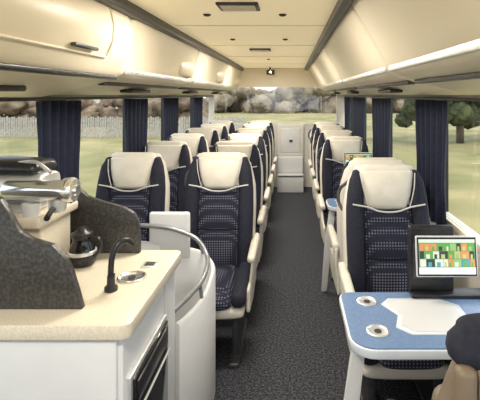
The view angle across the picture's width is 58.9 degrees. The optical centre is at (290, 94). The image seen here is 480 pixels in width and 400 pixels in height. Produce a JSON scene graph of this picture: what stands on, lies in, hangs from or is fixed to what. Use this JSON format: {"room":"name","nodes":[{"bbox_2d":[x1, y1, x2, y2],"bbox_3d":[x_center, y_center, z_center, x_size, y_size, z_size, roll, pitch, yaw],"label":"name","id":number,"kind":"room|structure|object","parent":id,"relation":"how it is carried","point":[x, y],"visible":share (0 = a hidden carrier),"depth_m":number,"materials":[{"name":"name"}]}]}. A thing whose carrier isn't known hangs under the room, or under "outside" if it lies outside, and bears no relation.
{"room":"vehicle interior","nodes":[
{"label":"vehicle interior","id":0,"kind":"room"},
{"bbox_2d":[0,95,208,156],"bbox_3d":[-1.475,0.575,2.900,0.050,2.210,9.000,0,0,0],"label":"wall","id":1,"kind":"structure","parent":0,"point":[191,98],"depth_m":3.75,"materials":[{"name":"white plastic"}]},
{"bbox_2d":[0,196,84,308],"bbox_3d":[-1.036,0.489,1.321,0.768,0.359,0.022,0,0,0],"label":"counter divider panel","id":2,"kind":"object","parent":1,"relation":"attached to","point":[36,273],"depth_m":1.31,"materials":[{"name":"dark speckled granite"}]},
{"bbox_2d":[0,0,132,96],"bbox_3d":[-1.144,-0.235,1.570,0.613,0.490,1.420,0,0,0],"label":"luggage rack","id":3,"kind":"object","parent":1,"relation":"attached to","point":[48,47],"visible":1,"depth_m":1.66,"materials":[{"name":"plastic"}]},
{"bbox_2d":[70,188,140,252],"bbox_3d":[-1.030,0.519,1.786,0.780,0.299,0.022,0,0,0],"label":"backsplash","id":4,"kind":"structure","parent":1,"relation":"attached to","point":[112,222],"depth_m":1.77,"materials":[{"name":"dark speckled granite"}]},
{"bbox_2d":[0,96,211,101],"bbox_3d":[-1.400,0.023,2.890,0.040,0.018,8.980,0,0,0],"label":"track","id":5,"kind":"object","parent":1,"relation":"attached to","point":[139,97],"visible":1,"depth_m":2.72,"materials":[{"name":"black plastic"}]},
{"bbox_2d":[36,100,80,179],"bbox_3d":[-1.398,0.437,2.530,0.044,0.806,0.460,0,0,0],"label":"window curtain","id":6,"kind":"object","parent":5,"relation":"hanging from","point":[58,122],"visible":0.48,"depth_m":2.56,"materials":[{"name":"fabric"}]},
{"bbox_2d":[124,99,147,151],"bbox_3d":[-1.398,0.437,3.785,0.044,0.806,0.530,0,0,0],"label":"window curtain","id":7,"kind":"object","parent":5,"relation":"hanging from","point":[136,110],"visible":0.65,"depth_m":3.73,"materials":[{"name":"fabric"}]},
{"bbox_2d":[163,98,178,140],"bbox_3d":[-1.398,0.437,4.875,0.044,0.806,0.550,0,0,0],"label":"window curtain","id":8,"kind":"object","parent":5,"relation":"hanging from","point":[170,105],"visible":0.51,"depth_m":4.82,"materials":[{"name":"fabric"}]},
{"bbox_2d":[194,97,202,127],"bbox_3d":[-1.398,0.437,6.300,0.044,0.806,0.500,0,0,0],"label":"window curtain","id":9,"kind":"object","parent":5,"relation":"hanging from","point":[198,101],"visible":0.54,"depth_m":6.25,"materials":[{"name":"fabric"}]},
{"bbox_2d":[52,18,197,94],"bbox_3d":[-1.150,-0.240,3.135,0.600,0.480,1.630,0,0,0],"label":"luggage rack","id":10,"kind":"object","parent":1,"relation":"attached to","point":[156,61],"visible":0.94,"depth_m":2.84,"materials":[{"name":"plastic"}]},
{"bbox_2d":[150,51,225,94],"bbox_3d":[-1.150,-0.240,4.810,0.600,0.480,1.680,0,0,0],"label":"luggage rack","id":11,"kind":"object","parent":1,"relation":"attached to","point":[208,75],"visible":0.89,"depth_m":4.56,"materials":[{"name":"plastic"}]},
{"bbox_2d":[193,64,240,94],"bbox_3d":[-1.150,-0.240,6.530,0.600,0.480,1.720,0,0,0],"label":"luggage rack","id":12,"kind":"object","parent":1,"relation":"attached to","point":[231,81],"visible":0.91,"depth_m":6.33,"materials":[{"name":"plastic"}]},
{"bbox_2d":[95,0,243,70],"bbox_3d":[-0.855,-0.450,2.850,0.070,0.060,8.900,0,0,0],"label":"trim rail","id":13,"kind":"object","parent":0,"point":[125,7],"depth_m":2.64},
{"bbox_2d":[128,0,337,67],"bbox_3d":[-0.225,-0.510,2.925,2.550,0.060,9.050,0,0,0],"label":"ceiling","id":14,"kind":"structure","parent":0,"point":[173,12],"depth_m":2.86,"materials":[{"name":"beige plastic"}]},
{"bbox_2d":[215,2,259,11],"bbox_3d":[-0.280,-0.470,2.250,0.220,0.020,0.180,0,0,0],"label":"ceiling vent","id":15,"kind":"object","parent":14,"relation":"in","point":[223,6],"visible":1,"depth_m":2.19,"materials":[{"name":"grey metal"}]},
{"bbox_2d":[175,25,324,63],"bbox_3d":[-0.275,-0.479,3.475,1.050,0.006,5.758,0,0,0],"label":"trim","id":16,"kind":"structure","parent":14,"relation":"attached to","point":[175,25],"depth_m":4.05,"materials":[{"name":"beige plastic"}]},
{"bbox_2d":[249,48,270,51],"bbox_3d":[-0.320,-0.470,4.400,0.220,0.020,0.180,0,0,0],"label":"ceiling vent","id":17,"kind":"object","parent":14,"relation":"in","point":[250,49],"visible":1,"depth_m":4.31,"materials":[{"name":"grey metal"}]},
{"bbox_2d":[209,68,347,186],"bbox_3d":[-0.225,0.575,7.425,2.450,2.210,0.050,0,0,0],"label":"wall","id":18,"kind":"structure","parent":0,"point":[250,77],"depth_m":7.40,"materials":[{"name":"plastic"}]},
{"bbox_2d":[266,67,274,74],"bbox_3d":[-0.350,-0.415,7.185,0.140,0.130,0.130,0,0,0],"label":"ceiling camera","id":19,"kind":"object","parent":18,"relation":"attached to","point":[269,72],"depth_m":7.15,"materials":[{"name":"plastic"}]},
{"bbox_2d":[214,187,443,399],"bbox_3d":[-0.225,1.650,2.925,2.550,0.060,9.050,0,0,0],"label":"floor","id":20,"kind":"structure","parent":0,"point":[295,347],"depth_m":2.91,"materials":[{"name":"carpet"}]},
{"bbox_2d":[0,250,180,399],"bbox_3d":[-0.940,1.141,1.520,0.964,0.957,0.604,0,0,0],"label":"countertop","id":21,"kind":"structure","parent":20,"relation":"on","point":[120,345],"depth_m":1.27,"materials":[{"name":"white laminate"}]},
{"bbox_2d":[0,155,80,254],"bbox_3d":[-1.080,0.452,1.571,0.640,0.435,0.328,0,0,0],"label":"coffee machine","id":22,"kind":"object","parent":21,"relation":"on","point":[42,203],"visible":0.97,"depth_m":1.51,"materials":[{"name":"metal"}]},
{"bbox_2d":[67,225,102,268],"bbox_3d":[-0.818,0.593,1.654,0.126,0.152,0.107,0,0,41],"label":"coffee carafe","id":23,"kind":"object","parent":21,"relation":"on","point":[82,252],"visible":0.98,"depth_m":1.63,"materials":[{"name":"black glass"}]},
{"bbox_2d":[104,237,134,292],"bbox_3d":[-0.599,0.585,1.464,0.050,0.169,0.104,0,0,31],"label":"tap","id":24,"kind":"object","parent":21,"relation":"on","point":[111,286],"visible":1,"depth_m":1.43,"materials":[{"name":"black plastic"}]},
{"bbox_2d":[95,152,169,240],"bbox_3d":[-1.120,1.015,2.755,0.569,1.210,0.671,0,0,0],"label":"passenger seat","id":25,"kind":"object","parent":20,"relation":"on","point":[139,182],"visible":0.31,"depth_m":2.91,"materials":[{"name":"fabric"}]},
{"bbox_2d":[140,141,192,211],"bbox_3d":[-1.120,1.015,3.505,0.569,1.210,0.671,0,0,0],"label":"passenger seat","id":26,"kind":"object","parent":20,"relation":"on","point":[177,156],"visible":0.17,"depth_m":3.66,"materials":[{"name":"beige leather"}]},
{"bbox_2d":[141,212,215,399],"bbox_3d":[-0.607,1.140,2.233,0.731,0.960,0.420,0,0,45],"label":"wall","id":27,"kind":"structure","parent":20,"relation":"on","point":[195,321],"depth_m":2.17,"materials":[{"name":"white plastic"}]},
{"bbox_2d":[140,223,209,312],"bbox_3d":[-0.614,0.855,2.218,0.407,0.293,0.720,0,0,-45],"label":"handrail","id":28,"kind":"object","parent":27,"relation":"on","point":[203,249],"visible":0.74,"depth_m":2.28,"materials":[{"name":"silver metal"}]},
{"bbox_2d":[166,133,208,158],"bbox_3d":[-1.120,1.015,4.255,0.569,1.210,0.671,0,0,0],"label":"passenger seat","id":29,"kind":"object","parent":20,"relation":"on","point":[197,143],"visible":0.17,"depth_m":4.44,"materials":[{"name":"beige leather"}]},
{"bbox_2d":[185,128,219,151],"bbox_3d":[-1.120,1.015,5.005,0.569,1.210,0.671,0,0,0],"label":"passenger seat","id":30,"kind":"object","parent":20,"relation":"on","point":[211,135],"visible":0.12,"depth_m":5.19,"materials":[{"name":"beige leather"}]},
{"bbox_2d":[199,124,228,140],"bbox_3d":[-1.120,1.015,5.755,0.569,1.210,0.671,0,0,0],"label":"passenger seat","id":31,"kind":"object","parent":20,"relation":"on","point":[222,130],"visible":0.12,"depth_m":5.94,"materials":[{"name":"beige leather"}]},
{"bbox_2d":[184,152,259,368],"bbox_3d":[-0.500,1.015,2.755,0.569,1.210,0.671,0,0,0],"label":"passenger seat","id":32,"kind":"object","parent":20,"relation":"on","point":[220,192],"visible":0.67,"depth_m":2.87,"materials":[{"name":"fabric"}]},
{"bbox_2d":[209,120,235,133],"bbox_3d":[-1.120,1.015,6.505,0.569,1.210,0.671,0,0,0],"label":"passenger seat","id":33,"kind":"object","parent":20,"relation":"on","point":[230,126],"visible":0.12,"depth_m":6.70,"materials":[{"name":"beige leather"}]},
{"bbox_2d":[210,141,265,262],"bbox_3d":[-0.500,1.015,3.505,0.569,1.210,0.671,0,0,0],"label":"passenger seat","id":34,"kind":"object","parent":20,"relation":"on","point":[249,148],"visible":0.27,"depth_m":3.67,"materials":[{"name":"beige leather"}]},
{"bbox_2d":[225,133,269,265],"bbox_3d":[-0.500,1.015,4.255,0.569,1.210,0.671,0,0,0],"label":"passenger seat","id":35,"kind":"object","parent":20,"relation":"on","point":[253,137],"visible":0.22,"depth_m":4.43,"materials":[{"name":"beige leather"}]},
{"bbox_2d":[235,128,272,237],"bbox_3d":[-0.500,1.015,5.005,0.569,1.210,0.671,0,0,0],"label":"passenger seat","id":36,"kind":"object","parent":20,"relation":"on","point":[261,131],"visible":0.18,"depth_m":5.18,"materials":[{"name":"beige leather"}]},
{"bbox_2d":[242,124,275,211],"bbox_3d":[-0.500,1.015,5.755,0.569,1.210,0.671,0,0,0],"label":"passenger seat","id":37,"kind":"object","parent":20,"relation":"on","point":[266,127],"visible":0.14,"depth_m":5.94,"materials":[{"name":"beige leather"}]},
{"bbox_2d":[248,120,276,195],"bbox_3d":[-0.500,1.015,6.505,0.569,1.210,0.671,0,0,0],"label":"passenger seat","id":38,"kind":"object","parent":20,"relation":"on","point":[269,123],"visible":0.18,"depth_m":6.69,"materials":[{"name":"beige leather"}]},
{"bbox_2d":[277,125,303,192],"bbox_3d":[-0.010,1.070,7.165,0.460,1.100,0.450,0,0,0],"label":"locker","id":39,"kind":"object","parent":20,"relation":"on","point":[290,138],"visible":1,"depth_m":7.20,"materials":[{"name":"white plastic"}]},
{"bbox_2d":[308,122,338,207],"bbox_3d":[0.540,1.015,6.185,0.569,1.210,0.671,0,0,0],"label":"passenger seat","id":40,"kind":"object","parent":20,"relation":"on","point":[316,124],"visible":0.23,"depth_m":6.37,"materials":[{"name":"beige leather"}]},
{"bbox_2d":[310,125,345,225],"bbox_3d":[0.540,1.015,5.435,0.569,1.210,0.671,0,0,0],"label":"passenger seat","id":41,"kind":"object","parent":20,"relation":"on","point":[321,128],"visible":0.24,"depth_m":5.62,"materials":[{"name":"beige leather"}]},
{"bbox_2d":[321,198,336,290],"bbox_3d":[0.611,1.256,3.510,0.721,0.728,0.302,0,0,0],"label":"folding table","id":42,"kind":"object","parent":20,"relation":"on","point":[331,203],"visible":0.31,"depth_m":3.46,"materials":[{"name":"white plastic"}]},
{"bbox_2d":[344,152,371,165],"bbox_3d":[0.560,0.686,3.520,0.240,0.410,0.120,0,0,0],"label":"tablet computer","id":43,"kind":"object","parent":42,"relation":"on","point":[348,156],"visible":0.38,"depth_m":3.51,"materials":[{"name":"multicoloured glass"}]},
{"bbox_2d":[313,130,353,244],"bbox_3d":[0.540,1.015,4.685,0.569,1.210,0.671,0,0,0],"label":"passenger seat","id":44,"kind":"object","parent":20,"relation":"on","point":[325,134],"visible":0.25,"depth_m":4.86,"materials":[{"name":"beige leather"}]},
{"bbox_2d":[317,136,368,280],"bbox_3d":[0.540,1.015,3.935,0.569,1.210,0.671,0,0,0],"label":"passenger seat","id":45,"kind":"object","parent":20,"relation":"on","point":[331,162],"visible":0.43,"depth_m":4.08,"materials":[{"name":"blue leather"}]},
{"bbox_2d":[327,157,404,339],"bbox_3d":[0.555,1.015,3.005,0.569,1.210,0.671,0,0,0],"label":"passenger seat","id":46,"kind":"object","parent":20,"relation":"on","point":[336,251],"visible":0.23,"depth_m":2.75,"materials":[{"name":"beige leather"}]},
{"bbox_2d":[336,164,451,399],"bbox_3d":[0.555,1.015,2.235,0.569,1.210,0.671,0,0,0],"label":"passenger seat","id":47,"kind":"object","parent":20,"relation":"on","point":[380,201],"visible":0.59,"depth_m":2.36,"materials":[{"name":"fabric"}]},
{"bbox_2d":[339,292,479,399],"bbox_3d":[0.568,1.256,1.700,0.806,0.728,0.442,0,0,0],"label":"folding table","id":48,"kind":"object","parent":20,"relation":"on","point":[378,325],"visible":0.96,"depth_m":1.63,"materials":[{"name":"blue laminate"}]},
{"bbox_2d":[407,225,479,297],"bbox_3d":[0.713,0.738,1.875,0.375,0.306,0.070,0,0,0],"label":"holder","id":49,"kind":"object","parent":48,"relation":"on","point":[418,287],"visible":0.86,"depth_m":1.88,"materials":[{"name":"black plastic"}]},
{"bbox_2d":[415,236,477,276],"bbox_3d":[0.683,0.709,1.850,0.270,0.174,0.043,0,0,0],"label":"tablet computer","id":50,"kind":"object","parent":49,"relation":"attached to","point":[436,256],"visible":1,"depth_m":1.84,"materials":[{"name":"glass display screen"},{"name":"white plastic"},{"name":"black plastic"}]},
{"bbox_2d":[387,313,479,399],"bbox_3d":[0.600,1.071,1.251,0.568,1.098,0.678,0,0,0],"label":"passenger seat","id":51,"kind":"object","parent":20,"relation":"on","point":[461,381],"visible":1,"depth_m":0.95,"materials":[{"name":"beige leather"}]},
{"bbox_2d":[305,0,352,69],"bbox_3d":[0.260,-0.455,2.850,0.050,0.050,8.900,0,0,0],"label":"trim rail","id":52,"kind":"object","parent":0,"point":[341,6],"depth_m":2.64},
{"bbox_2d":[348,95,479,287],"bbox_3d":[1.025,0.575,2.900,0.050,2.210,9.000,0,0,0],"label":"wall","id":53,"kind":"structure","parent":0,"point":[459,282],"depth_m":2.79,"materials":[{"name":"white plastic"}]},
{"bbox_2d":[308,62,353,94],"bbox_3d":[0.640,-0.240,6.550,0.720,0.480,1.680,0,0,0],"label":"luggage rack","id":54,"kind":"object","parent":53,"relation":"attached to","point":[313,70],"visible":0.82,"depth_m":6.35,"materials":[{"name":"plastic"}]},
{"bbox_2d":[313,47,384,94],"bbox_3d":[0.640,-0.240,4.805,0.720,0.480,1.790,0,0,0],"label":"luggage rack","id":55,"kind":"object","parent":53,"relation":"attached to","point":[323,62],"visible":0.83,"depth_m":4.51,"materials":[{"name":"plastic"}]},
{"bbox_2d":[323,4,467,94],"bbox_3d":[0.640,-0.240,3.005,0.720,0.480,1.790,0,0,0],"label":"luggage rack","id":56,"kind":"object","parent":53,"relation":"attached to","point":[354,52],"visible":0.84,"depth_m":2.57,"materials":[{"name":"plastic"}]},
{"bbox_2d":[344,96,479,100],"bbox_3d":[0.950,0.023,2.890,0.040,0.018,8.980,0,0,0],"label":"track","id":57,"kind":"object","parent":53,"relation":"attached to","point":[393,97],"visible":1,"depth_m":2.81,"materials":[{"name":"black plastic"}]},
{"bbox_2d":[344,97,349,130],"bbox_3d":[0.948,0.437,7.050,0.044,0.806,0.500,0,0,0],"label":"window curtain","id":58,"kind":"object","parent":57,"relation":"hanging from","point":[346,99],"visible":0.68,"depth_m":6.91,"materials":[{"name":"fabric"}]},
{"bbox_2d":[353,97,364,139],"bbox_3d":[0.948,0.437,5.825,0.044,0.806,0.950,0,0,0],"label":"window curtain","id":59,"kind":"object","parent":57,"relation":"hanging from","point":[358,102],"visible":0.68,"depth_m":5.73,"materials":[{"name":"fabric"}]},
{"bbox_2d":[372,98,390,156],"bbox_3d":[0.948,0.437,4.400,0.044,0.806,0.840,0,0,0],"label":"window curtain","id":60,"kind":"object","parent":57,"relation":"hanging from","point":[381,107],"visible":0.72,"depth_m":4.32,"materials":[{"name":"fabric"}]},
{"bbox_2d":[415,100,447,224],"bbox_3d":[0.948,0.437,2.840,0.044,0.806,0.600,0,0,0],"label":"window curtain","id":61,"kind":"object","parent":57,"relation":"hanging from","point":[430,115],"visible":0.9,"depth_m":2.77,"materials":[{"name":"fabric"}]},
{"bbox_2d":[351,0,479,94],"bbox_3d":[0.640,-0.240,1.205,0.720,0.480,1.790,0,0,0],"label":"luggage rack","id":62,"kind":"object","parent":53,"relation":"attached to","point":[436,43],"visible":0.99,"depth_m":1.46,"materials":[{"name":"plastic"}]},
{"bbox_2d":[446,217,479,251],"bbox_3d":[0.989,0.800,2.900,0.022,0.040,9.000,0,0,0],"label":"sill","id":63,"kind":"structure","parent":53,"relation":"attached to","point":[457,229],"depth_m":2.45,"materials":[{"name":"beige plastic"}]},
{"label":"outside","id":64,"kind":"structure","parent":0,"visible":0},
{"bbox_2d":[0,111,479,234],"bbox_3d":[0.000,2.870,30.000,180.000,0.100,180.000,0,0,0],"label":"ground","id":65,"kind":"structure","parent":64,"point":[463,159],"depth_m":20.96,"materials":[{"name":"green plant"}]},
{"bbox_2d":[58,98,147,108],"bbox_3d":[-22.500,0.470,50.000,9.600,4.700,6.600,0,0,0],"label":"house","id":66,"kind":"structure","parent":65,"relation":"on","point":[96,100],"depth_m":47.00,"materials":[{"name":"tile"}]},
{"bbox_2d":[0,97,207,127],"bbox_3d":[-21.149,1.520,37.940,27.412,3.624,4.981,0,0,0],"label":"hedge","id":67,"kind":"object","parent":65,"relation":"on","point":[105,107],"visible":0.27,"depth_m":37.09,"materials":[{"name":"grey plant"}]},
{"bbox_2d":[0,116,245,136],"bbox_3d":[-15.000,2.120,28.050,24.000,1.400,0.100,0,0,0],"label":"fence","id":68,"kind":"object","parent":65,"relation":"on","point":[9,130],"visible":0.42,"depth_m":28.00,"materials":[{"name":"grey wood"}]},
{"bbox_2d":[148,87,404,113],"bbox_3d":[-11.663,0.012,67.839,76.138,8.418,9.394,0,0,0],"label":"tree line","id":69,"kind":"object","parent":65,"relation":"on","point":[281,100],"visible":0.22,"depth_m":65.01,"materials":[{"name":"grey plant"}]},
{"bbox_2d":[394,99,479,143],"bbox_3d":[22.824,-0.341,27.964,36.601,6.322,4.473,0,0,-14],"label":"trees","id":70,"kind":"object","parent":65,"relation":"on","point":[461,114],"visible":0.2,"depth_m":23.71,"materials":[{"name":"green plant"}]}
]}

